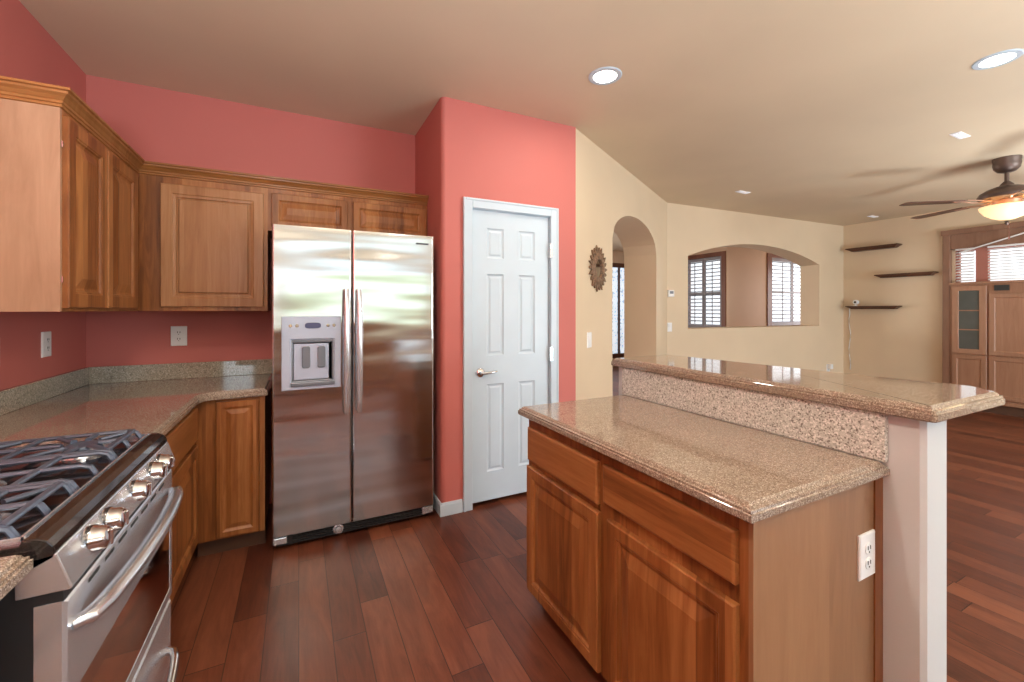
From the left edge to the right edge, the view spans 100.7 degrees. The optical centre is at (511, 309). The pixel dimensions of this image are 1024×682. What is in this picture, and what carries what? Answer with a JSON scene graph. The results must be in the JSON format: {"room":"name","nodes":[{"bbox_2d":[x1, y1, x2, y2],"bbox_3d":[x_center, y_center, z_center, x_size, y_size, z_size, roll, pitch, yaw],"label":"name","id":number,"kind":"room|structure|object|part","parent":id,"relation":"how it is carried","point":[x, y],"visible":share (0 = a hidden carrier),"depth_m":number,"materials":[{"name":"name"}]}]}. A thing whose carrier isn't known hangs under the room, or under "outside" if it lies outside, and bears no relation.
{"room":"kitchen","nodes":[
{"label":"kitchen","id":0,"kind":"room"},
{"bbox_2d":[0,587,32,681],"bbox_3d":[-1.350,0.900,1.006,0.615,0.860,0.766,0,0,-27],"label":"panel","id":1,"kind":"object","parent":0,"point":[16,608],"depth_m":0.79,"materials":[{"name":"black paint"}]},
{"bbox_2d":[0,0,85,409],"bbox_3d":[-1.663,-0.025,0.603,0.150,2.770,4.570,0,0,-27],"label":"wall","id":2,"kind":"structure","parent":0,"point":[28,51],"depth_m":2.05,"materials":[{"name":"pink paint"}]},
{"bbox_2d":[0,367,88,415],"bbox_3d":[-2.203,0.395,1.867,0.020,0.102,1.524,0,0,-27],"label":"backsplash","id":3,"kind":"structure","parent":2,"relation":"attached to","point":[20,396],"depth_m":2.06,"materials":[{"name":"beige stone"}]},
{"bbox_2d":[41,331,50,357],"bbox_3d":[-2.345,0.174,2.140,0.010,0.127,0.085,0,0,-27],"label":"power outlet","id":4,"kind":"object","parent":2,"relation":"attached to","point":[45,336],"visible":1,"depth_m":2.13,"materials":[{"name":"white plastic"}]},
{"bbox_2d":[0,98,137,311],"bbox_3d":[-2.099,-0.376,2.041,0.358,0.765,1.168,0,0,-27],"label":"upper cabinet","id":5,"kind":"object","parent":2,"relation":"attached to","point":[69,204],"visible":0.98,"depth_m":1.59,"materials":[{"name":"brown wood"}]},
{"bbox_3d":[-1.849,-0.376,1.521,0.338,0.765,0.015,0,0,-27],"label":"panel","id":6,"kind":"part","parent":5,"relation":"part of","materials":[{"name":"brown wood"}]},
{"bbox_3d":[-1.774,-0.370,1.771,0.020,0.727,0.364,0,0,-27],"label":"door","id":7,"kind":"part","parent":5,"relation":"part of","materials":[{"name":"brown wood"}]},
{"bbox_3d":[-1.901,-0.376,1.980,0.020,0.765,0.852,0,0,-27],"label":"frame","id":8,"kind":"part","parent":5,"relation":"part of","materials":[{"name":"brown wood"}]},
{"bbox_3d":[-1.950,-0.370,2.122,0.020,0.727,0.397,0,0,-27],"label":"door","id":9,"kind":"part","parent":5,"relation":"part of","materials":[{"name":"brown wood"}]},
{"bbox_2d":[0,76,428,205],"bbox_3d":[-1.301,-0.791,2.253,1.979,0.066,0.907,0,0,-27],"label":"crown molding","id":10,"kind":"structure","parent":5,"relation":"on","point":[65,98],"depth_m":2.37,"materials":[{"name":"brown wood"}]},
{"bbox_2d":[86,75,414,503],"bbox_3d":[-1.180,-0.025,3.319,3.152,2.770,0.150,0,0,-27],"label":"wall","id":11,"kind":"structure","parent":0,"point":[161,125],"depth_m":2.84,"materials":[{"name":"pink paint"}]},
{"bbox_2d":[171,326,186,345],"bbox_3d":[-2.152,0.170,2.740,0.085,0.127,0.010,0,0,-27],"label":"power outlet","id":12,"kind":"object","parent":11,"relation":"attached to","point":[178,333],"visible":1,"depth_m":2.74,"materials":[{"name":"white plastic"}]},
{"bbox_2d":[89,359,271,383],"bbox_3d":[-2.102,0.395,2.760,0.962,0.102,0.020,0,0,-27],"label":"backsplash","id":13,"kind":"structure","parent":11,"relation":"attached to","point":[146,372],"depth_m":2.72,"materials":[{"name":"beige stone"}]},
{"bbox_2d":[138,174,270,310],"bbox_3d":[-1.882,-0.376,2.662,0.625,0.765,0.388,0,0,-27],"label":"upper cabinet","id":14,"kind":"object","parent":11,"relation":"attached to","point":[203,245],"visible":0.99,"depth_m":2.48,"materials":[{"name":"brown wood"}]},
{"bbox_2d":[268,188,426,238],"bbox_3d":[-1.151,-0.626,3.030,1.013,0.263,0.388,0,0,-27],"label":"upper cabinet","id":15,"kind":"object","parent":11,"relation":"attached to","point":[285,207],"visible":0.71,"depth_m":2.83,"materials":[{"name":"brown wood"}]},
{"bbox_3d":[-1.302,-0.622,2.748,0.446,0.213,0.020,0,0,-27],"label":"door","id":16,"kind":"part","parent":15,"relation":"part of","materials":[{"name":"brown wood"}]},
{"bbox_3d":[-0.851,-0.622,2.975,0.499,0.213,0.020,0,0,-27],"label":"door","id":17,"kind":"part","parent":15,"relation":"part of","materials":[{"name":"brown wood"}]},
{"bbox_2d":[415,97,445,502],"bbox_3d":[-0.579,-0.025,3.139,0.100,2.770,0.711,0,0,-27],"label":"wall","id":18,"kind":"structure","parent":0,"point":[430,140],"depth_m":2.88,"materials":[{"name":"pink paint"}]},
{"bbox_2d":[432,492,441,515],"bbox_3d":[-0.535,1.317,2.924,0.014,0.085,0.312,0,0,-27],"label":"baseboard","id":19,"kind":"structure","parent":18,"relation":"attached to","point":[436,502],"depth_m":2.85,"materials":[{"name":"white paint"}]},
{"bbox_2d":[446,97,575,501],"bbox_3d":[0.005,-0.025,3.090,1.040,2.770,0.100,0,0,-27],"label":"wall","id":20,"kind":"structure","parent":0,"point":[492,153],"depth_m":2.98,"materials":[{"name":"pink paint"}]},
{"bbox_2d":[440,499,462,516],"bbox_3d":[-0.404,1.317,2.821,0.156,0.085,0.014,0,0,-27],"label":"baseboard","id":21,"kind":"structure","parent":20,"relation":"attached to","point":[455,506],"depth_m":2.81,"materials":[{"name":"white paint"}]},
{"bbox_2d":[463,197,558,511],"bbox_3d":[-0.006,0.300,3.056,0.755,2.120,0.151,0,0,-27],"label":"door","id":22,"kind":"structure","parent":20,"relation":"in","point":[511,250],"depth_m":3.02,"materials":[{"name":"white paint"}]},
{"bbox_3d":[-0.174,0.435,2.922,0.143,0.068,0.063,0,0,-27],"label":"handle","id":23,"kind":"part","parent":22,"relation":"part of","materials":[{"name":"silver metal"}]},
{"bbox_2d":[19,0,1023,251],"bbox_3d":[2.988,-1.460,4.076,14.200,0.100,12.000,0,0,-27],"label":"ceiling","id":24,"kind":"structure","parent":0,"point":[834,112],"depth_m":2.52,"materials":[{"name":"beige paint"}]},
{"bbox_2d":[588,67,621,84],"bbox_3d":[0.561,-1.407,2.560,0.200,0.006,0.200,0,0,-27],"label":"recessed light","id":25,"kind":"object","parent":24,"relation":"in","point":[603,75],"visible":1,"depth_m":2.55,"materials":[{"name":"white paint"}]},
{"bbox_2d":[735,190,750,193],"bbox_3d":[2.764,-1.405,5.082,0.200,0.010,0.068,0,0,-27],"label":"ceiling vent","id":26,"kind":"object","parent":24,"relation":"in","point":[739,191],"visible":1,"depth_m":5.07,"materials":[{"name":"white"}]},
{"bbox_2d":[949,131,970,138],"bbox_3d":[3.616,-1.405,3.424,0.200,0.010,0.068,0,0,-27],"label":"ceiling vent","id":27,"kind":"object","parent":24,"relation":"in","point":[959,135],"visible":1,"depth_m":3.41,"materials":[{"name":"white"}]},
{"bbox_2d":[899,154,1023,238],"bbox_3d":[4.658,-1.035,3.962,1.550,0.750,1.602,0,0,-27],"label":"ceiling fan","id":28,"kind":"object","parent":24,"relation":"hanging from","point":[1007,202],"visible":1,"depth_m":3.91,"materials":[{"name":"brown wood"}]},
{"bbox_3d":[4.036,-1.025,4.071,0.500,0.012,0.119,0,0,12],"label":"blade","id":29,"kind":"part","parent":28,"relation":"part of","materials":[{"name":"brown wood"}]},
{"bbox_3d":[4.545,-1.025,4.524,0.119,0.012,0.500,0,0,-6],"label":"blade","id":30,"kind":"part","parent":28,"relation":"part of","materials":[{"name":"brown wood"}]},
{"bbox_3d":[4.603,-0.901,3.947,0.360,0.132,0.360,0,0,-27],"label":"lamp shade","id":31,"kind":"part","parent":28,"relation":"part of","materials":[{"name":"white glass"}]},
{"bbox_2d":[971,49,1023,69],"bbox_3d":[2.733,-1.407,2.391,0.200,0.006,0.200,0,0,-27],"label":"recessed light","id":32,"kind":"object","parent":24,"relation":"in","point":[1000,58],"visible":1,"depth_m":2.38,"materials":[{"name":"white paint"}]},
{"bbox_2d":[165,366,1023,681],"bbox_3d":[2.988,1.410,4.076,14.200,0.100,12.000,0,0,-27],"label":"floor","id":33,"kind":"structure","parent":0,"point":[431,597],"depth_m":1.98,"materials":[{"name":"brown wood"}]},
{"bbox_2d":[0,429,182,681],"bbox_3d":[-1.318,0.882,1.022,0.767,0.956,0.774,0,0,-27],"label":"gas range","id":34,"kind":"object","parent":33,"relation":"on","point":[94,517],"visible":1,"depth_m":1.00,"materials":[{"name":"silver metal"}]},
{"bbox_3d":[-1.321,0.432,1.021,0.138,0.016,0.138,0,0,-27],"label":"burner","id":35,"kind":"part","parent":34,"relation":"part of","materials":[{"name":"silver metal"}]},
{"bbox_3d":[-1.092,0.432,0.854,0.120,0.016,0.120,0,0,-27],"label":"burner","id":36,"kind":"part","parent":34,"relation":"part of","materials":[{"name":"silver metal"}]},
{"bbox_2d":[0,433,166,567],"bbox_3d":[-1.354,0.456,1.004,0.686,0.072,0.774,0,0,-27],"label":"cooktop","id":37,"kind":"object","parent":34,"relation":"in","point":[54,531],"depth_m":1.05,"materials":[{"name":"silver metal"}]},
{"bbox_3d":[-1.318,0.432,1.304,0.138,0.016,0.138,0,0,-27],"label":"burner","id":38,"kind":"part","parent":34,"relation":"part of","materials":[{"name":"silver metal"}]},
{"bbox_3d":[-1.062,0.504,1.151,0.079,0.076,0.774,0,0,-27],"label":"control panel","id":39,"kind":"part","parent":34,"relation":"part of","materials":[{"name":"silver metal"}]},
{"bbox_3d":[-0.908,0.502,0.931,0.042,0.060,0.060,0,0,-27],"label":"knob","id":40,"kind":"part","parent":34,"relation":"part of","materials":[{"name":"silver metal"}]},
{"bbox_3d":[-1.055,0.785,1.154,0.045,0.446,0.770,0,0,-27],"label":"oven door","id":41,"kind":"part","parent":34,"relation":"part of","materials":[{"name":"silver metal"}]},
{"bbox_3d":[-0.951,0.502,1.016,0.042,0.060,0.060,0,0,-27],"label":"knob","id":42,"kind":"part","parent":34,"relation":"part of","materials":[{"name":"silver metal"}]},
{"bbox_3d":[-1.010,0.628,1.177,0.077,0.027,0.721,0,0,-27],"label":"handle","id":43,"kind":"part","parent":34,"relation":"part of","materials":[{"name":"metal"}]},
{"bbox_3d":[-1.032,0.502,1.179,0.042,0.060,0.060,0,0,-27],"label":"knob","id":44,"kind":"part","parent":34,"relation":"part of","materials":[{"name":"silver metal"}]},
{"bbox_3d":[-1.055,1.140,1.154,0.040,0.250,0.770,0,0,-27],"label":"storage drawer","id":45,"kind":"part","parent":34,"relation":"part of","materials":[{"name":"silver metal"}]},
{"bbox_3d":[-1.103,0.502,1.320,0.042,0.060,0.060,0,0,-27],"label":"knob","id":46,"kind":"part","parent":34,"relation":"part of","materials":[{"name":"silver metal"}]},
{"bbox_3d":[-1.139,0.502,1.392,0.042,0.060,0.060,0,0,-27],"label":"knob","id":47,"kind":"part","parent":34,"relation":"part of","materials":[{"name":"silver metal"}]},
{"bbox_3d":[-1.012,1.170,1.176,0.074,0.026,0.676,0,0,-27],"label":"handle","id":48,"kind":"part","parent":34,"relation":"part of","materials":[{"name":"silver metal"}]},
{"bbox_2d":[165,407,197,603],"bbox_3d":[-1.780,0.924,1.761,0.640,0.872,0.935,0,0,-27],"label":"base cabinet","id":49,"kind":"object","parent":33,"relation":"on","point":[181,438],"visible":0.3,"depth_m":2.01,"materials":[{"name":"brown wood"}]},
{"bbox_2d":[0,374,271,447],"bbox_3d":[-1.773,0.467,2.084,0.982,0.042,1.524,0,0,-27],"label":"countertop","id":50,"kind":"structure","parent":49,"relation":"on","point":[155,406],"depth_m":1.96,"materials":[{"name":"beige stone"}]},
{"bbox_3d":[-1.494,0.609,1.882,0.020,0.173,0.855,0,0,-27],"label":"drawer","id":51,"kind":"part","parent":49,"relation":"part of","materials":[{"name":"brown wood"}]},
{"bbox_3d":[-1.557,0.983,2.007,0.020,0.525,0.575,0,0,-27],"label":"door","id":52,"kind":"part","parent":49,"relation":"part of","materials":[{"name":"brown wood"}]},
{"bbox_2d":[195,387,270,556],"bbox_3d":[-1.687,0.924,2.610,0.325,0.872,0.620,0,0,-27],"label":"base cabinet","id":53,"kind":"object","parent":33,"relation":"on","point":[233,442],"visible":0.86,"depth_m":2.35,"materials":[{"name":"brown wood"}]},
{"bbox_3d":[-1.522,0.876,2.358,0.203,0.743,0.020,0,0,-27],"label":"door","id":54,"kind":"part","parent":53,"relation":"part of","materials":[{"name":"brown wood"}]},
{"bbox_2d":[272,224,432,546],"bbox_3d":[-1.067,0.441,2.851,0.920,1.838,0.770,0,0,-27],"label":"refrigerator","id":55,"kind":"object","parent":33,"relation":"on","point":[352,314],"visible":1,"depth_m":2.53,"materials":[{"name":"silver metal"}]},
{"bbox_3d":[-1.154,0.247,2.448,0.310,0.419,0.020,0,0,-27],"label":"dispenser panel","id":56,"kind":"part","parent":55,"relation":"part of","materials":[{"name":"grey plastic"}]},
{"bbox_3d":[-1.166,0.399,2.486,0.415,1.753,0.070,0,0,-27],"label":"door","id":57,"kind":"part","parent":55,"relation":"part of","materials":[{"name":"silver metal"}]},
{"bbox_3d":[-1.150,0.302,2.451,0.236,0.274,0.004,0,0,-27],"label":"recess frame","id":58,"kind":"part","parent":55,"relation":"part of","materials":[{"name":"grey plastic"}]},
{"bbox_3d":[-0.978,0.247,2.505,0.038,0.742,0.070,0,0,-27],"label":"handle","id":59,"kind":"part","parent":55,"relation":"part of","materials":[{"name":"silver metal"}]},
{"bbox_3d":[-0.913,0.247,2.537,0.038,0.742,0.070,0,0,-27],"label":"handle","id":60,"kind":"part","parent":55,"relation":"part of","materials":[{"name":"silver metal"}]},
{"bbox_3d":[-0.751,0.399,2.695,0.496,1.753,0.070,0,0,-27],"label":"door","id":61,"kind":"part","parent":55,"relation":"part of","materials":[{"name":"silver metal"}]},
{"bbox_2d":[527,420,882,681],"bbox_3d":[0.579,0.924,1.604,0.615,0.872,1.088,0,0,-27],"label":"base cabinet","id":62,"kind":"object","parent":33,"relation":"on","point":[648,579],"visible":0.89,"depth_m":1.20,"materials":[{"name":"brown wood"}]},
{"bbox_3d":[0.190,0.991,1.716,0.020,0.562,0.514,0,0,-27],"label":"door","id":63,"kind":"part","parent":62,"relation":"part of","materials":[{"name":"brown wood"}]},
{"bbox_3d":[0.190,0.609,1.715,0.020,0.150,0.504,0,0,-27],"label":"drawer","id":64,"kind":"part","parent":62,"relation":"part of","materials":[{"name":"brown wood"}]},
{"bbox_3d":[0.328,0.884,1.486,0.020,0.792,1.072,0,0,-27],"label":"frame","id":65,"kind":"part","parent":62,"relation":"part of","materials":[{"name":"brown wood"}]},
{"bbox_3d":[0.429,0.597,1.240,0.020,0.130,0.494,0,0,-27],"label":"drawer","id":66,"kind":"part","parent":62,"relation":"part of","materials":[{"name":"brown wood"}]},
{"bbox_3d":[0.434,0.991,1.230,0.020,0.562,0.474,0,0,-27],"label":"door","id":67,"kind":"part","parent":62,"relation":"part of","materials":[{"name":"brown wood"}]},
{"bbox_2d":[518,395,889,523],"bbox_3d":[0.567,0.466,1.604,0.636,0.040,1.133,0,0,-27],"label":"countertop","id":68,"kind":"structure","parent":62,"relation":"on","point":[751,475],"depth_m":1.30,"materials":[{"name":"beige stone"}]},
{"bbox_3d":[0.828,0.924,1.131,0.595,0.872,0.012,0,0,-27],"label":"panel","id":69,"kind":"part","parent":62,"relation":"part of","materials":[{"name":"brown wood"}]},
{"bbox_2d":[857,529,874,580],"bbox_3d":[1.016,0.702,1.212,0.085,0.127,0.010,0,0,-27],"label":"power outlet","id":70,"kind":"object","parent":62,"relation":"attached to","point":[865,541],"visible":1,"depth_m":1.20,"materials":[{"name":"white plastic"}]},
{"bbox_2d":[865,542,871,554],"bbox_3d":[1.017,0.681,1.210,0.034,0.034,0.003,0,0,-27],"label":"receptacle","id":71,"kind":"object","parent":70,"relation":"attached to","point":[868,545],"depth_m":1.21,"materials":[{"name":"white plastic"}]},
{"bbox_2d":[865,557,871,569],"bbox_3d":[1.017,0.723,1.210,0.034,0.034,0.003,0,0,-27],"label":"receptacle","id":72,"kind":"object","parent":70,"relation":"attached to","point":[868,560],"depth_m":1.21,"materials":[{"name":"white plastic"}]},
{"bbox_2d":[949,280,1023,417],"bbox_3d":[6.782,0.492,4.639,0.115,1.735,2.900,0,0,-27],"label":"media cabinet","id":73,"kind":"object","parent":33,"relation":"on","point":[987,317],"visible":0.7,"depth_m":5.55,"materials":[{"name":"brown wood"}]},
{"bbox_3d":[6.190,0.138,5.749,0.004,0.796,0.203,0,0,-27],"label":"pane","id":74,"kind":"part","parent":73,"relation":"part of","materials":[{"name":"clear glass"}]},
{"bbox_3d":[6.188,0.138,5.748,0.020,0.920,0.335,0,0,-27],"label":"glass door","id":75,"kind":"part","parent":73,"relation":"part of","materials":[{"name":"brown wood"}]},
{"bbox_3d":[6.188,0.892,5.748,0.020,0.555,0.335,0,0,-27],"label":"door","id":76,"kind":"part","parent":73,"relation":"part of","materials":[{"name":"brown wood"}]},
{"bbox_3d":[6.454,0.194,5.218,0.020,0.808,0.810,0,0,-27],"label":"door","id":77,"kind":"part","parent":73,"relation":"part of","materials":[{"name":"brown wood"}]},
{"bbox_3d":[6.454,0.892,5.218,0.020,0.555,0.810,0,0,-27],"label":"door","id":78,"kind":"part","parent":73,"relation":"part of","materials":[{"name":"brown wood"}]},
{"bbox_3d":[6.783,1.212,4.637,0.115,0.045,2.895,0,0,-27],"label":"rail","id":79,"kind":"part","parent":73,"relation":"part of","materials":[{"name":"brown wood"}]},
{"bbox_3d":[-1.030,0.874,0.268,0.640,0.772,0.805,0,0,-27],"label":"base cabinet","id":80,"kind":"object","parent":33,"relation":"on","visible":0},
{"bbox_2d":[0,555,32,600],"bbox_3d":[-1.020,0.467,0.266,0.696,0.042,0.832,0,0,-27],"label":"countertop","id":81,"kind":"structure","parent":80,"relation":"on","point":[14,568],"depth_m":0.75,"materials":[{"name":"beige stone"}]},
{"bbox_2d":[612,251,623,359],"bbox_3d":[0.449,-0.025,9.263,6.720,2.770,0.150,0,0,-27],"label":"wall","id":82,"kind":"structure","parent":0,"point":[617,256],"depth_m":10.23,"materials":[{"name":"beige paint"}]},
{"bbox_2d":[612,263,623,357],"bbox_3d":[2.569,0.020,10.311,0.850,2.280,0.160,0,0,-27],"label":"window","id":83,"kind":"structure","parent":82,"relation":"in","point":[617,268],"depth_m":10.28,"materials":[{"name":"brown wood"}]},
{"bbox_2d":[576,129,666,399],"bbox_3d":[1.098,-0.025,4.548,0.400,2.770,2.773,0,0,34],"label":"wall","id":84,"kind":"structure","parent":0,"point":[610,199],"depth_m":3.95,"materials":[{"name":"beige paint"}]},
{"bbox_2d":[587,332,591,347],"bbox_3d":[0.641,0.250,3.503,0.013,0.127,0.085,0,0,34],"label":"light switch","id":85,"kind":"object","parent":84,"relation":"attached to","point":[589,334],"visible":1,"depth_m":3.49,"materials":[{"name":"white plastic"}]},
{"bbox_2d":[589,245,606,291],"bbox_3d":[0.745,-0.351,3.643,0.028,0.396,0.393,0,0,34],"label":"sunburst mirror","id":86,"kind":"object","parent":84,"relation":"attached to","point":[597,267],"visible":1,"depth_m":3.62,"materials":[{"name":"brown metal"}]},
{"bbox_2d":[596,260,601,276],"bbox_3d":[0.737,-0.352,3.644,0.007,0.157,0.157,0,0,34],"label":"mirror glass","id":87,"kind":"object","parent":86,"relation":"attached to","point":[598,262],"depth_m":3.66,"materials":[{"name":"beige mirror"}]},
{"bbox_2d":[688,247,731,326],"bbox_3d":[4.012,-0.025,9.822,0.150,2.770,2.250,0,0,-27],"label":"wall","id":88,"kind":"structure","parent":0,"point":[728,250],"depth_m":8.82,"materials":[{"name":"beige paint"}]},
{"bbox_2d":[688,251,725,327],"bbox_3d":[4.254,-0.360,9.317,0.170,1.720,1.090,0,0,-27],"label":"window","id":89,"kind":"structure","parent":88,"relation":"in","point":[706,275],"depth_m":9.27,"materials":[{"name":"brown wood"}]},
{"bbox_3d":[4.086,-0.360,9.482,0.012,1.340,0.016,0,0,-27],"label":"tilt rod","id":90,"kind":"part","parent":89,"relation":"part of","materials":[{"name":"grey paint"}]},
{"bbox_3d":[4.109,-0.360,9.493,0.028,1.534,0.439,0,0,-27],"label":"shutter panel","id":91,"kind":"part","parent":89,"relation":"part of","materials":[{"name":"grey paint"}]},
{"bbox_3d":[4.306,-0.360,9.343,0.005,1.540,0.890,0,0,-27],"label":"pane","id":92,"kind":"part","parent":89,"relation":"part of","materials":[{"name":"white"}]},
{"bbox_3d":[4.309,-0.360,9.096,0.028,1.534,0.439,0,0,-27],"label":"shutter panel","id":93,"kind":"part","parent":89,"relation":"part of","materials":[{"name":"grey paint"}]},
{"bbox_3d":[4.285,-0.360,9.084,0.012,1.340,0.016,0,0,-27],"label":"tilt rod","id":94,"kind":"part","parent":89,"relation":"part of","materials":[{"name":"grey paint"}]},
{"bbox_2d":[732,247,767,326],"bbox_3d":[6.083,-0.025,9.688,3.430,2.770,0.150,0,0,-27],"label":"wall","id":95,"kind":"structure","parent":0,"point":[749,266],"depth_m":9.11,"materials":[{"name":"beige paint"}]},
{"bbox_2d":[767,253,799,325],"bbox_3d":[6.427,-0.400,9.849,1.850,1.700,0.170,0,0,-27],"label":"window","id":96,"kind":"structure","parent":95,"relation":"in","point":[783,275],"depth_m":9.75,"materials":[{"name":"brown wood"}]},
{"bbox_3d":[6.427,-0.400,9.849,1.850,1.700,0.170,0,0,-27],"label":"casing","id":97,"kind":"part","parent":96,"relation":"part of","materials":[{"name":"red wood"}]},
{"bbox_3d":[6.121,-0.400,9.639,0.789,1.514,0.028,0,0,-27],"label":"shutter panel","id":98,"kind":"part","parent":96,"relation":"part of","materials":[{"name":"grey paint"}]},
{"bbox_3d":[6.133,-0.400,9.616,0.016,1.320,0.012,0,0,-27],"label":"tilt rod","id":99,"kind":"part","parent":96,"relation":"part of","materials":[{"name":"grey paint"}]},
{"bbox_3d":[6.428,-0.400,9.914,1.590,1.520,0.005,0,0,-27],"label":"pane","id":100,"kind":"part","parent":96,"relation":"part of","materials":[{"name":"white glass"}]},
{"bbox_3d":[6.832,-0.400,9.996,0.789,1.514,0.028,0,0,-27],"label":"shutter panel","id":101,"kind":"part","parent":96,"relation":"part of","materials":[{"name":"grey paint"}]},
{"bbox_2d":[667,203,842,372],"bbox_3d":[3.752,-0.025,6.504,3.875,2.770,0.300,0,0,-24],"label":"wall","id":102,"kind":"structure","parent":0,"point":[817,248],"depth_m":6.40,"materials":[{"name":"beige paint"}]},
{"bbox_2d":[667,323,671,331],"bbox_3d":[2.083,0.230,5.598,0.075,0.120,0.013,0,0,-24],"label":"light switch","id":103,"kind":"object","parent":102,"relation":"attached to","point":[669,325],"visible":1,"depth_m":5.59,"materials":[{"name":"white plastic"}]},
{"bbox_2d":[667,290,673,296],"bbox_3d":[2.095,-0.215,5.594,0.100,0.090,0.030,0,0,-24],"label":"thermostat","id":104,"kind":"object","parent":102,"relation":"attached to","point":[670,293],"visible":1,"depth_m":5.58,"materials":[{"name":"white plastic"}]},
{"bbox_2d":[619,367,946,681],"bbox_3d":[0.924,0.831,1.765,0.147,1.058,1.256,0,0,-27],"label":"wall","id":105,"kind":"structure","parent":0,"point":[915,488],"depth_m":1.21,"materials":[{"name":"beige paint"}]},
{"bbox_2d":[622,367,887,461],"bbox_3d":[0.842,0.374,1.743,0.020,0.142,1.126,0,0,-27],"label":"backsplash","id":106,"kind":"structure","parent":105,"relation":"attached to","point":[862,433],"depth_m":1.53,"materials":[{"name":"beige stone"}]},
{"bbox_2d":[611,355,1004,422],"bbox_3d":[1.080,0.281,1.835,0.562,0.042,1.315,0,0,-27],"label":"bar","id":107,"kind":"object","parent":105,"relation":"on","point":[933,402],"visible":1,"depth_m":1.46,"materials":[{"name":"beige stone"}]},
{"bbox_2d":[843,199,1023,382],"bbox_3d":[7.259,-0.025,3.984,0.150,2.770,7.800,0,0,-27],"label":"wall","id":108,"kind":"structure","parent":0,"point":[904,342],"depth_m":6.50,"materials":[{"name":"beige paint"}]},
{"bbox_2d":[845,243,901,251],"bbox_3d":[5.711,-0.975,6.720,0.160,0.050,0.680,0,0,-27],"label":"floating shelf","id":109,"kind":"object","parent":108,"relation":"attached to","point":[895,245],"visible":1,"depth_m":6.66,"materials":[{"name":"brown wood"}]},
{"bbox_2d":[845,306,901,308],"bbox_3d":[5.711,-0.035,6.720,0.160,0.050,0.680,0,0,-27],"label":"floating shelf","id":110,"kind":"object","parent":108,"relation":"attached to","point":[850,307],"visible":1,"depth_m":6.66,"materials":[{"name":"brown wood"}]},
{"bbox_2d":[848,300,858,369],"bbox_3d":[5.599,0.418,6.972,0.072,1.155,0.208,0,0,1],"label":"security camera","id":111,"kind":"object","parent":110,"relation":"on","point":[855,302],"visible":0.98,"depth_m":7.05,"materials":[{"name":"white plastic"}]},
{"bbox_3d":[5.623,0.460,6.998,0.024,1.071,0.156,0,0,-3],"label":"power cord","id":112,"kind":"part","parent":111,"relation":"part of","materials":[{"name":"white plastic"}]},
{"bbox_2d":[874,271,938,277],"bbox_3d":[5.891,-0.520,6.362,0.160,0.050,0.700,0,0,-27],"label":"floating shelf","id":113,"kind":"object","parent":108,"relation":"attached to","point":[930,273],"visible":1,"depth_m":6.31,"materials":[{"name":"brown wood"}]},
{"bbox_2d":[941,221,1023,383],"bbox_3d":[6.804,0.125,4.616,0.094,2.470,3.140,0,0,-27],"label":"trim","id":114,"kind":"structure","parent":108,"relation":"attached to","point":[972,237],"depth_m":5.89,"materials":[{"name":"brown wood"}]},
{"bbox_2d":[956,245,1023,281],"bbox_3d":[6.878,-0.600,4.698,0.090,0.480,2.820,0,0,-27],"label":"window","id":115,"kind":"structure","parent":108,"relation":"in","point":[980,261],"depth_m":5.68,"materials":[{"name":"white"}]},
{"bbox_2d":[955,232,1023,280],"bbox_3d":[6.640,-0.692,4.915,0.100,0.600,2.180,0,0,-27],"label":"window blind","id":116,"kind":"object","parent":115,"relation":"attached to","point":[964,249],"visible":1,"depth_m":5.54,"materials":[{"name":"white plastic"}]},
{"bbox_3d":[6.286,-0.882,5.531,0.020,0.220,0.665,0,0,-27],"label":"blind cord","id":117,"kind":"part","parent":116,"relation":"part of","materials":[{"name":"white"}]}
]}

